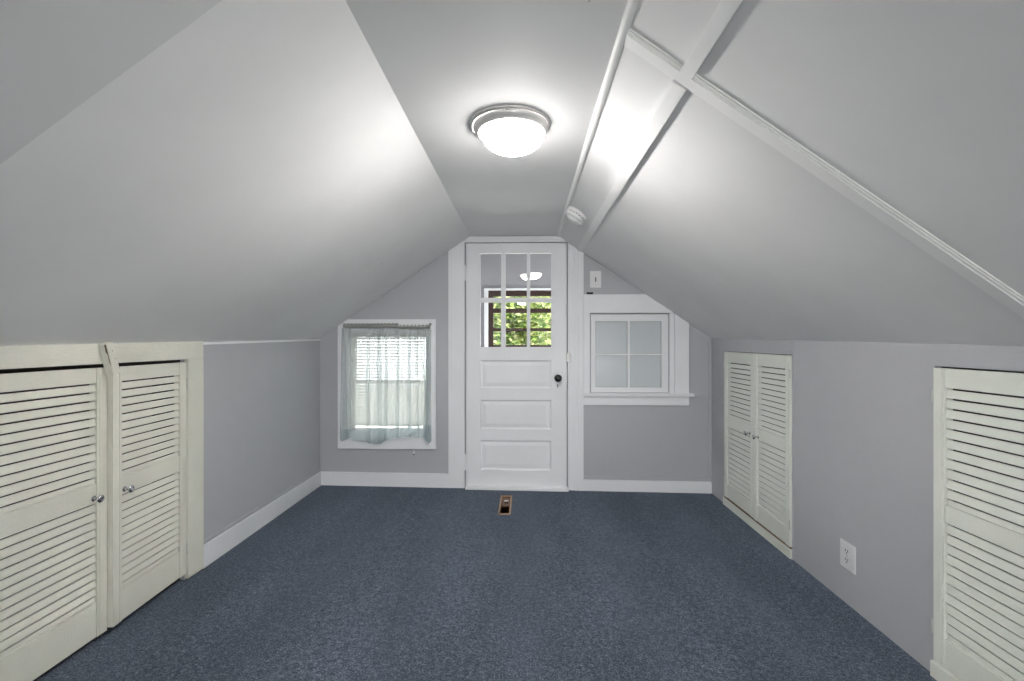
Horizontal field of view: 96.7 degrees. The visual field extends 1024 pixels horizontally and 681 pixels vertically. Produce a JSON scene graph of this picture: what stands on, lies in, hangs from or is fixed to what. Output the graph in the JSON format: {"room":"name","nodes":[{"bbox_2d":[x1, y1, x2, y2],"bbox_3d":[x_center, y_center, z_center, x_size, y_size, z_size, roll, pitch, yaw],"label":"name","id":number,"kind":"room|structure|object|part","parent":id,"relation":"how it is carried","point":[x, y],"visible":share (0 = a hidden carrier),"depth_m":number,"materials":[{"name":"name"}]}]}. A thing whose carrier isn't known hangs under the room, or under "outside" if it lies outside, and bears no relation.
{"room":"attic room","nodes":[
{"label":"attic room","id":0,"kind":"room"},
{"bbox_2d":[1,338,319,579],"bbox_3d":[-1.594,0.585,0.924,0.090,1.205,5.157,0,0,2],"label":"wall","id":1,"kind":"structure","parent":0,"point":[262,400],"depth_m":2.67,"materials":[{"name":"grey paint"}]},
{"bbox_2d":[203,339,320,344],"bbox_3d":[-1.493,0.004,2.854,0.005,0.033,1.294,0,0,2],"label":"trim","id":2,"kind":"structure","parent":1,"relation":"attached to","point":[262,341],"depth_m":2.67,"materials":[{"name":"paint"}]},
{"bbox_2d":[203,469,321,568],"bbox_3d":[-1.487,1.062,2.854,0.016,0.130,1.293,0,0,2],"label":"baseboard","id":3,"kind":"structure","parent":1,"relation":"attached to","point":[215,548],"depth_m":2.63,"materials":[{"name":"white paint"}]},
{"bbox_2d":[0,0,469,345],"bbox_3d":[-1.048,-0.356,0.909,1.310,0.973,5.397,0,0,2],"label":"ceiling","id":4,"kind":"structure","parent":0,"point":[171,170],"depth_m":1.26,"materials":[{"name":"paint"}]},
{"bbox_2d":[35,485,936,680],"bbox_3d":[-0.075,1.151,0.866,4.200,0.100,5.227,0,0,2],"label":"floor","id":5,"kind":"structure","parent":0,"point":[346,583],"depth_m":1.95,"materials":[{"name":"blue carpet"}]},
{"bbox_2d":[0,341,203,680],"bbox_3d":[-1.578,0.556,1.660,0.217,1.105,1.098,0,0,2],"label":"closet","id":6,"kind":"object","parent":5,"relation":"on","point":[102,445],"visible":1,"depth_m":1.65,"materials":[{"name":"beige paint"}]},
{"bbox_3d":[-1.532,0.779,1.457,0.010,0.356,0.416,0,0,2],"label":"louver panel","id":7,"kind":"part","parent":6,"relation":"part of","materials":[{"name":"beige paint"}]},
{"bbox_3d":[-1.532,0.343,1.457,0.010,0.362,0.416,0,0,2],"label":"louver panel","id":8,"kind":"part","parent":6,"relation":"part of","materials":[{"name":"beige paint"}]},
{"bbox_3d":[-1.537,0.593,1.458,0.028,0.983,0.492,0,0,2],"label":"door","id":9,"kind":"part","parent":6,"relation":"part of","materials":[{"name":"beige paint"}]},
{"bbox_3d":[-1.502,0.574,1.651,0.032,0.028,0.028,0,0,2],"label":"knob","id":10,"kind":"part","parent":6,"relation":"part of","materials":[{"name":"silver metal"}]},
{"bbox_3d":[-1.483,0.574,1.759,0.032,0.028,0.028,0,0,-1],"label":"knob","id":11,"kind":"part","parent":6,"relation":"part of","materials":[{"name":"silver metal"}]},
{"bbox_3d":[-1.515,0.589,1.904,0.028,0.975,0.395,0,0,-1],"label":"door","id":12,"kind":"part","parent":6,"relation":"part of","materials":[{"name":"beige paint"}]},
{"bbox_3d":[-1.510,0.779,1.904,0.010,0.356,0.319,0,0,-1],"label":"louver panel","id":13,"kind":"part","parent":6,"relation":"part of","materials":[{"name":"beige paint"}]},
{"bbox_3d":[-1.510,0.343,1.904,0.010,0.362,0.319,0,0,-1],"label":"louver panel","id":14,"kind":"part","parent":6,"relation":"part of","materials":[{"name":"beige paint"}]},
{"bbox_2d":[498,495,511,514],"bbox_3d":[-0.045,1.194,3.116,0.083,0.146,0.356,0,0,2],"label":"floor vent","id":15,"kind":"object","parent":5,"relation":"in","point":[505,500],"visible":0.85,"depth_m":3.19,"materials":[{"name":"beige metal"}]},
{"bbox_3d":[-0.043,1.134,3.199,0.060,0.010,0.167,0,0,2],"label":"damper plate","id":16,"kind":"part","parent":15,"relation":"part of","materials":[{"name":"brown metal"}]},
{"bbox_2d":[465,486,568,491],"bbox_3d":[0.037,1.122,3.485,0.775,0.030,0.145,0,0,2],"label":"threshold","id":17,"kind":"object","parent":5,"relation":"on","point":[510,488],"visible":0.6,"depth_m":3.42,"materials":[{"name":"white paint"}]},
{"bbox_2d":[345,0,627,235],"bbox_3d":[-0.059,-0.823,0.881,0.729,0.060,5.397,0,0,2],"label":"ceiling","id":18,"kind":"structure","parent":0,"point":[445,62],"depth_m":1.39,"materials":[{"name":"paint"}]},
{"bbox_2d":[469,105,549,156],"bbox_3d":[-0.008,-0.743,1.673,0.296,0.099,0.296,0,0,2],"label":"ceiling light","id":19,"kind":"object","parent":18,"relation":"attached to","point":[506,130],"visible":1,"depth_m":1.59,"materials":[{"name":"white glass"}]},
{"bbox_3d":[0.003,-0.728,1.673,0.234,0.070,0.234,0,0,2],"label":"lamp shade","id":20,"kind":"part","parent":19,"relation":"part of","materials":[{"name":"white glass"}]},
{"bbox_2d":[320,236,710,486],"bbox_3d":[0.012,0.182,3.518,3.213,2.010,0.120,0,0,2],"label":"wall","id":21,"kind":"structure","parent":0,"point":[620,440],"depth_m":3.44,"materials":[{"name":"grey paint"}]},
{"bbox_2d":[321,471,447,487],"bbox_3d":[-0.980,1.065,3.479,0.990,0.117,0.018,0,0,2],"label":"baseboard","id":22,"kind":"structure","parent":21,"relation":"attached to","point":[383,479],"depth_m":3.47,"materials":[{"name":"white paint"}]},
{"bbox_2d":[338,319,435,448],"bbox_3d":[-0.954,0.332,3.541,0.754,0.988,0.150,0,0,2],"label":"window","id":23,"kind":"structure","parent":21,"relation":"in","point":[366,438],"depth_m":3.47,"materials":[{"name":"white paint"}]},
{"bbox_3d":[-0.955,0.336,3.551,0.606,0.786,0.129,0,0,2],"label":"frame","id":24,"kind":"part","parent":23,"relation":"part of","materials":[{"name":"white paint"}]},
{"bbox_2d":[350,333,424,425],"bbox_3d":[-0.956,0.300,3.495,0.580,0.708,0.026,0,0,2],"label":"window blind","id":25,"kind":"object","parent":23,"relation":"attached to","point":[394,374],"visible":1,"depth_m":3.49,"materials":[{"name":"white plastic"}]},
{"bbox_3d":[-0.956,-0.038,3.495,0.580,0.031,0.026,0,0,2],"label":"head rail","id":26,"kind":"part","parent":25,"relation":"part of","materials":[{"name":"white plastic"}]},
{"bbox_3d":[-0.956,0.646,3.496,0.574,0.016,0.024,0,0,2],"label":"rail","id":27,"kind":"part","parent":25,"relation":"part of","materials":[{"name":"white plastic"}]},
{"bbox_3d":[-0.956,0.307,3.496,0.438,0.669,0.023,0,0,2],"label":"ladder cord","id":28,"kind":"part","parent":25,"relation":"part of","materials":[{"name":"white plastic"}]},
{"bbox_3d":[-0.954,0.514,3.565,0.594,0.403,0.028,0,0,2],"label":"sash","id":29,"kind":"part","parent":23,"relation":"part of","materials":[{"name":"white paint"}]},
{"bbox_2d":[384,252,447,299],"bbox_3d":[-0.739,-0.492,3.478,0.500,0.363,0.006,0,0,2],"label":"trim","id":30,"kind":"structure","parent":21,"relation":"attached to","point":[444,255],"depth_m":3.48,"materials":[{"name":"grey paint"}]},
{"bbox_2d":[448,236,583,490],"bbox_3d":[0.028,0.172,3.449,1.023,1.919,0.026,0,0,2],"label":"door frame","id":31,"kind":"structure","parent":21,"relation":"attached to","point":[456,255],"depth_m":3.44,"materials":[{"name":"white paint"}]},
{"bbox_2d":[464,243,569,486],"bbox_3d":[0.038,0.184,3.436,0.806,1.847,0.110,0,0,2],"label":"door","id":32,"kind":"structure","parent":21,"relation":"in","point":[516,397],"depth_m":3.46,"materials":[{"name":"white paint"}]},
{"bbox_3d":[0.029,0.873,3.467,0.544,0.230,0.025,0,0,2],"label":"panel","id":33,"kind":"part","parent":32,"relation":"part of","materials":[{"name":"white paint"}]},
{"bbox_3d":[0.029,0.563,3.467,0.544,0.226,0.025,0,0,2],"label":"panel","id":34,"kind":"part","parent":32,"relation":"part of","materials":[{"name":"white paint"}]},
{"bbox_3d":[0.029,0.256,3.467,0.544,0.216,0.025,0,0,2],"label":"panel","id":35,"kind":"part","parent":32,"relation":"part of","materials":[{"name":"white paint"}]},
{"bbox_3d":[0.344,0.282,3.407,0.058,0.058,0.070,0,0,2],"label":"knob","id":36,"kind":"part","parent":32,"relation":"part of","materials":[{"name":"black metal"}]},
{"bbox_3d":[0.425,0.130,3.429,0.030,0.065,0.014,0,0,2],"label":"strike plate","id":37,"kind":"part","parent":32,"relation":"part of","materials":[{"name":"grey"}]},
{"bbox_2d":[590,271,600,287],"bbox_3d":[0.631,-0.462,3.430,0.083,0.126,0.020,0,0,2],"label":"light switch","id":38,"kind":"object","parent":21,"relation":"attached to","point":[595,276],"visible":1,"depth_m":3.43,"materials":[{"name":"white plastic"}]},
{"bbox_2d":[583,294,693,405],"bbox_3d":[0.946,0.070,3.430,0.821,0.834,0.082,0,0,2],"label":"window","id":39,"kind":"structure","parent":21,"relation":"in","point":[623,352],"depth_m":3.43,"materials":[{"name":"white paint"}]},
{"bbox_3d":[0.752,0.233,3.450,0.246,0.246,0.004,0,0,2],"label":"pane","id":40,"kind":"part","parent":39,"relation":"part of","materials":[{"name":"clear glass"}]},
{"bbox_3d":[0.752,-0.023,3.450,0.246,0.249,0.004,0,0,2],"label":"pane","id":41,"kind":"part","parent":39,"relation":"part of","materials":[{"name":"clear glass"}]},
{"bbox_3d":[0.886,0.097,3.445,0.580,0.586,0.028,0,0,2],"label":"sash","id":42,"kind":"part","parent":39,"relation":"part of","materials":[{"name":"white paint"}]},
{"bbox_3d":[0.946,0.406,3.412,0.821,0.023,0.046,0,0,2],"label":"sill","id":43,"kind":"part","parent":39,"relation":"part of","materials":[{"name":"white paint"}]},
{"bbox_3d":[1.009,0.233,3.443,0.238,0.246,0.004,0,0,2],"label":"pane","id":44,"kind":"part","parent":39,"relation":"part of","materials":[{"name":"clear glass"}]},
{"bbox_3d":[1.009,-0.023,3.443,0.238,0.249,0.004,0,0,2],"label":"pane","id":45,"kind":"part","parent":39,"relation":"part of","materials":[{"name":"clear glass"}]},
{"bbox_2d":[584,479,711,493],"bbox_3d":[1.018,1.098,3.422,0.954,0.099,0.018,0,0,2],"label":"baseboard","id":46,"kind":"structure","parent":21,"relation":"attached to","point":[664,486],"depth_m":3.41,"materials":[{"name":"white paint"}]},
{"bbox_2d":[584,254,711,475],"bbox_3d":[1.020,0.180,3.425,0.952,1.674,0.012,0,0,2],"label":"trim","id":47,"kind":"structure","parent":21,"relation":"attached to","point":[710,340],"depth_m":3.41,"materials":[{"name":"grey paint"}]},
{"bbox_2d":[584,475,711,480],"bbox_3d":[1.018,1.037,3.426,0.956,0.035,0.010,0,0,2],"label":"trim","id":48,"kind":"structure","parent":21,"relation":"attached to","point":[585,476],"depth_m":3.42,"materials":[{"name":"grey paint"}]},
{"bbox_2d":[481,254,550,346],"bbox_3d":[0.704,0.002,5.307,2.295,2.450,0.100,0,0,2],"label":"wall","id":49,"kind":"structure","parent":0,"point":[516,264],"depth_m":5.28,"materials":[{"name":"paint"}]},
{"bbox_2d":[484,288,550,346],"bbox_3d":[0.313,-0.096,5.299,1.272,1.018,0.098,0,0,2],"label":"window","id":50,"kind":"structure","parent":49,"relation":"in","point":[489,310],"depth_m":5.29,"materials":[{"name":"white paint"}]},
{"bbox_2d":[560,0,1023,345],"bbox_3d":[0.926,-0.356,0.852,1.303,0.976,5.397,0,0,2],"label":"ceiling","id":51,"kind":"structure","parent":0,"point":[918,103],"depth_m":1.20,"materials":[{"name":"paint"}]},
{"bbox_2d":[565,206,586,224],"bbox_3d":[0.378,-0.738,2.686,0.125,0.104,0.130,0,0,2],"label":"smoke detector","id":52,"kind":"object","parent":51,"relation":"attached to","point":[575,216],"visible":1,"depth_m":2.65,"materials":[{"name":"white plastic"}]},
{"bbox_2d":[557,0,638,236],"bbox_3d":[0.277,-0.786,0.871,0.025,0.015,5.157,0,0,2],"label":"trim","id":53,"kind":"structure","parent":51,"relation":"attached to","point":[631,6],"depth_m":1.41,"materials":[{"name":"white paint"}]},
{"bbox_2d":[577,80,686,251],"bbox_3d":[0.476,-0.677,2.322,0.042,0.039,2.245,0,0,2],"label":"batten","id":54,"kind":"object","parent":51,"relation":"attached to","point":[675,92],"visible":1,"depth_m":1.59,"materials":[{"name":"white paint"}]},
{"bbox_2d":[680,0,742,78],"bbox_3d":[0.402,-0.670,-0.281,0.037,0.038,2.862,0,0,2],"label":"batten","id":55,"kind":"object","parent":51,"relation":"attached to","point":[725,10],"visible":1,"depth_m":1.00,"materials":[{"name":"white paint"}]},
{"bbox_2d":[624,29,1023,317],"bbox_3d":[0.861,-0.383,1.156,1.138,0.806,0.057,0,0,2],"label":"batten","id":56,"kind":"object","parent":51,"relation":"attached to","point":[635,42],"visible":1,"depth_m":1.15,"materials":[{"name":"white paint"}]},
{"bbox_2d":[711,338,1023,670],"bbox_3d":[1.468,0.585,0.837,0.090,1.205,5.157,0,0,2],"label":"wall","id":57,"kind":"structure","parent":0,"point":[863,411],"depth_m":1.86,"materials":[{"name":"grey paint"}]},
{"bbox_2d":[719,339,793,559],"bbox_3d":[1.479,0.567,2.818,0.008,1.160,0.901,0,0,2],"label":"board","id":58,"kind":"object","parent":57,"relation":"attached to","point":[734,345],"visible":1,"depth_m":2.55,"materials":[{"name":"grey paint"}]},
{"bbox_2d":[723,351,791,558],"bbox_3d":[1.536,0.617,2.783,0.200,1.081,0.814,0,0,2],"label":"closet","id":59,"kind":"object","parent":57,"relation":"in","point":[757,477],"visible":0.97,"depth_m":2.71,"materials":[{"name":"beige paint"}]},
{"bbox_3d":[1.485,0.797,2.971,0.010,0.390,0.334,0,0,2],"label":"louver panel","id":60,"kind":"part","parent":59,"relation":"part of","materials":[{"name":"beige paint"}]},
{"bbox_3d":[1.485,0.341,2.971,0.010,0.368,0.334,0,0,2],"label":"louver panel","id":61,"kind":"part","parent":59,"relation":"part of","materials":[{"name":"beige paint"}]},
{"bbox_3d":[1.490,0.581,2.971,0.028,1.003,0.410,0,0,2],"label":"door","id":62,"kind":"part","parent":59,"relation":"part of","materials":[{"name":"beige paint"}]},
{"bbox_3d":[1.470,0.797,2.573,0.010,0.390,0.304,0,0,2],"label":"louver panel","id":63,"kind":"part","parent":59,"relation":"part of","materials":[{"name":"beige paint"}]},
{"bbox_3d":[1.470,0.341,2.573,0.010,0.368,0.304,0,0,2],"label":"louver panel","id":64,"kind":"part","parent":59,"relation":"part of","materials":[{"name":"beige paint"}]},
{"bbox_3d":[1.475,0.581,2.572,0.028,1.003,0.380,0,0,2],"label":"door","id":65,"kind":"part","parent":59,"relation":"part of","materials":[{"name":"beige paint"}]},
{"bbox_2d":[840,538,855,574],"bbox_3d":[1.450,0.931,1.966,0.009,0.117,0.092,0,0,2],"label":"wall outlet","id":66,"kind":"object","parent":57,"relation":"attached to","point":[847,551],"visible":1,"depth_m":1.96,"materials":[{"name":"white plastic"}]},
{"bbox_2d":[844,547,849,556],"bbox_3d":[1.448,0.912,1.966,0.004,0.029,0.034,0,0,2],"label":"receptacle","id":67,"kind":"object","parent":66,"relation":"attached to","point":[846,549],"depth_m":1.97,"materials":[{"name":"white plastic"}]},
{"bbox_2d":[844,556,849,565],"bbox_3d":[1.448,0.951,1.966,0.004,0.029,0.034,0,0,2],"label":"receptacle","id":68,"kind":"object","parent":66,"relation":"attached to","point":[846,558],"depth_m":1.97,"materials":[{"name":"white plastic"}]},
{"bbox_2d":[930,366,1023,680],"bbox_3d":[1.491,0.623,1.152,0.197,1.069,0.806,0,0,2],"label":"closet","id":69,"kind":"object","parent":57,"relation":"in","point":[977,622],"visible":1,"depth_m":1.41,"materials":[{"name":"beige paint"}]},
{"bbox_3d":[1.438,0.801,1.353,0.010,0.382,0.316,0,0,2],"label":"louver panel","id":70,"kind":"part","parent":69,"relation":"part of","materials":[{"name":"beige paint"}]},
{"bbox_3d":[1.438,0.355,1.353,0.010,0.384,0.316,0,0,2],"label":"louver panel","id":71,"kind":"part","parent":69,"relation":"part of","materials":[{"name":"beige paint"}]},
{"bbox_2d":[932,345,1023,371],"bbox_3d":[1.430,0.051,1.130,0.010,0.072,0.854,0,0,2],"label":"board","id":72,"kind":"object","parent":57,"relation":"attached to","point":[976,357],"visible":1,"depth_m":1.39,"materials":[{"name":"grey paint"}]},
{"label":"outside","id":73,"kind":"structure","parent":0,"visible":0},
{"bbox_2d":[356,390,424,427],"bbox_3d":[0.143,4.277,4.998,80.000,0.300,70.000,0,0,2],"label":"ground","id":74,"kind":"structure","parent":73,"point":[356,390],"depth_m":25.38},
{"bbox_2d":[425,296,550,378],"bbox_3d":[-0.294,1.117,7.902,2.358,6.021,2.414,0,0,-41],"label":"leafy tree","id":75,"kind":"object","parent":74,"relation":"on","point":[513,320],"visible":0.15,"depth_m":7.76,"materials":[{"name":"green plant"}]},
{"bbox_2d":[523,296,550,344],"bbox_3d":[1.086,0.983,10.133,3.917,6.290,2.737,0,0,-11],"label":"leafy tree","id":76,"kind":"object","parent":74,"relation":"on","point":[547,304],"visible":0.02,"depth_m":10.02,"materials":[{"name":"green plant"}]},
{"bbox_3d":[-0.951,-0.111,3.453,0.667,0.038,0.027,0,0,2],"label":"curtain rod","id":77,"kind":"object","parent":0,"visible":0},
{"bbox_2d":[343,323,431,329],"bbox_3d":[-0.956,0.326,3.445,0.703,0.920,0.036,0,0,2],"label":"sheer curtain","id":78,"kind":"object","parent":77,"relation":"hanging from","point":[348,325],"visible":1,"depth_m":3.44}
]}

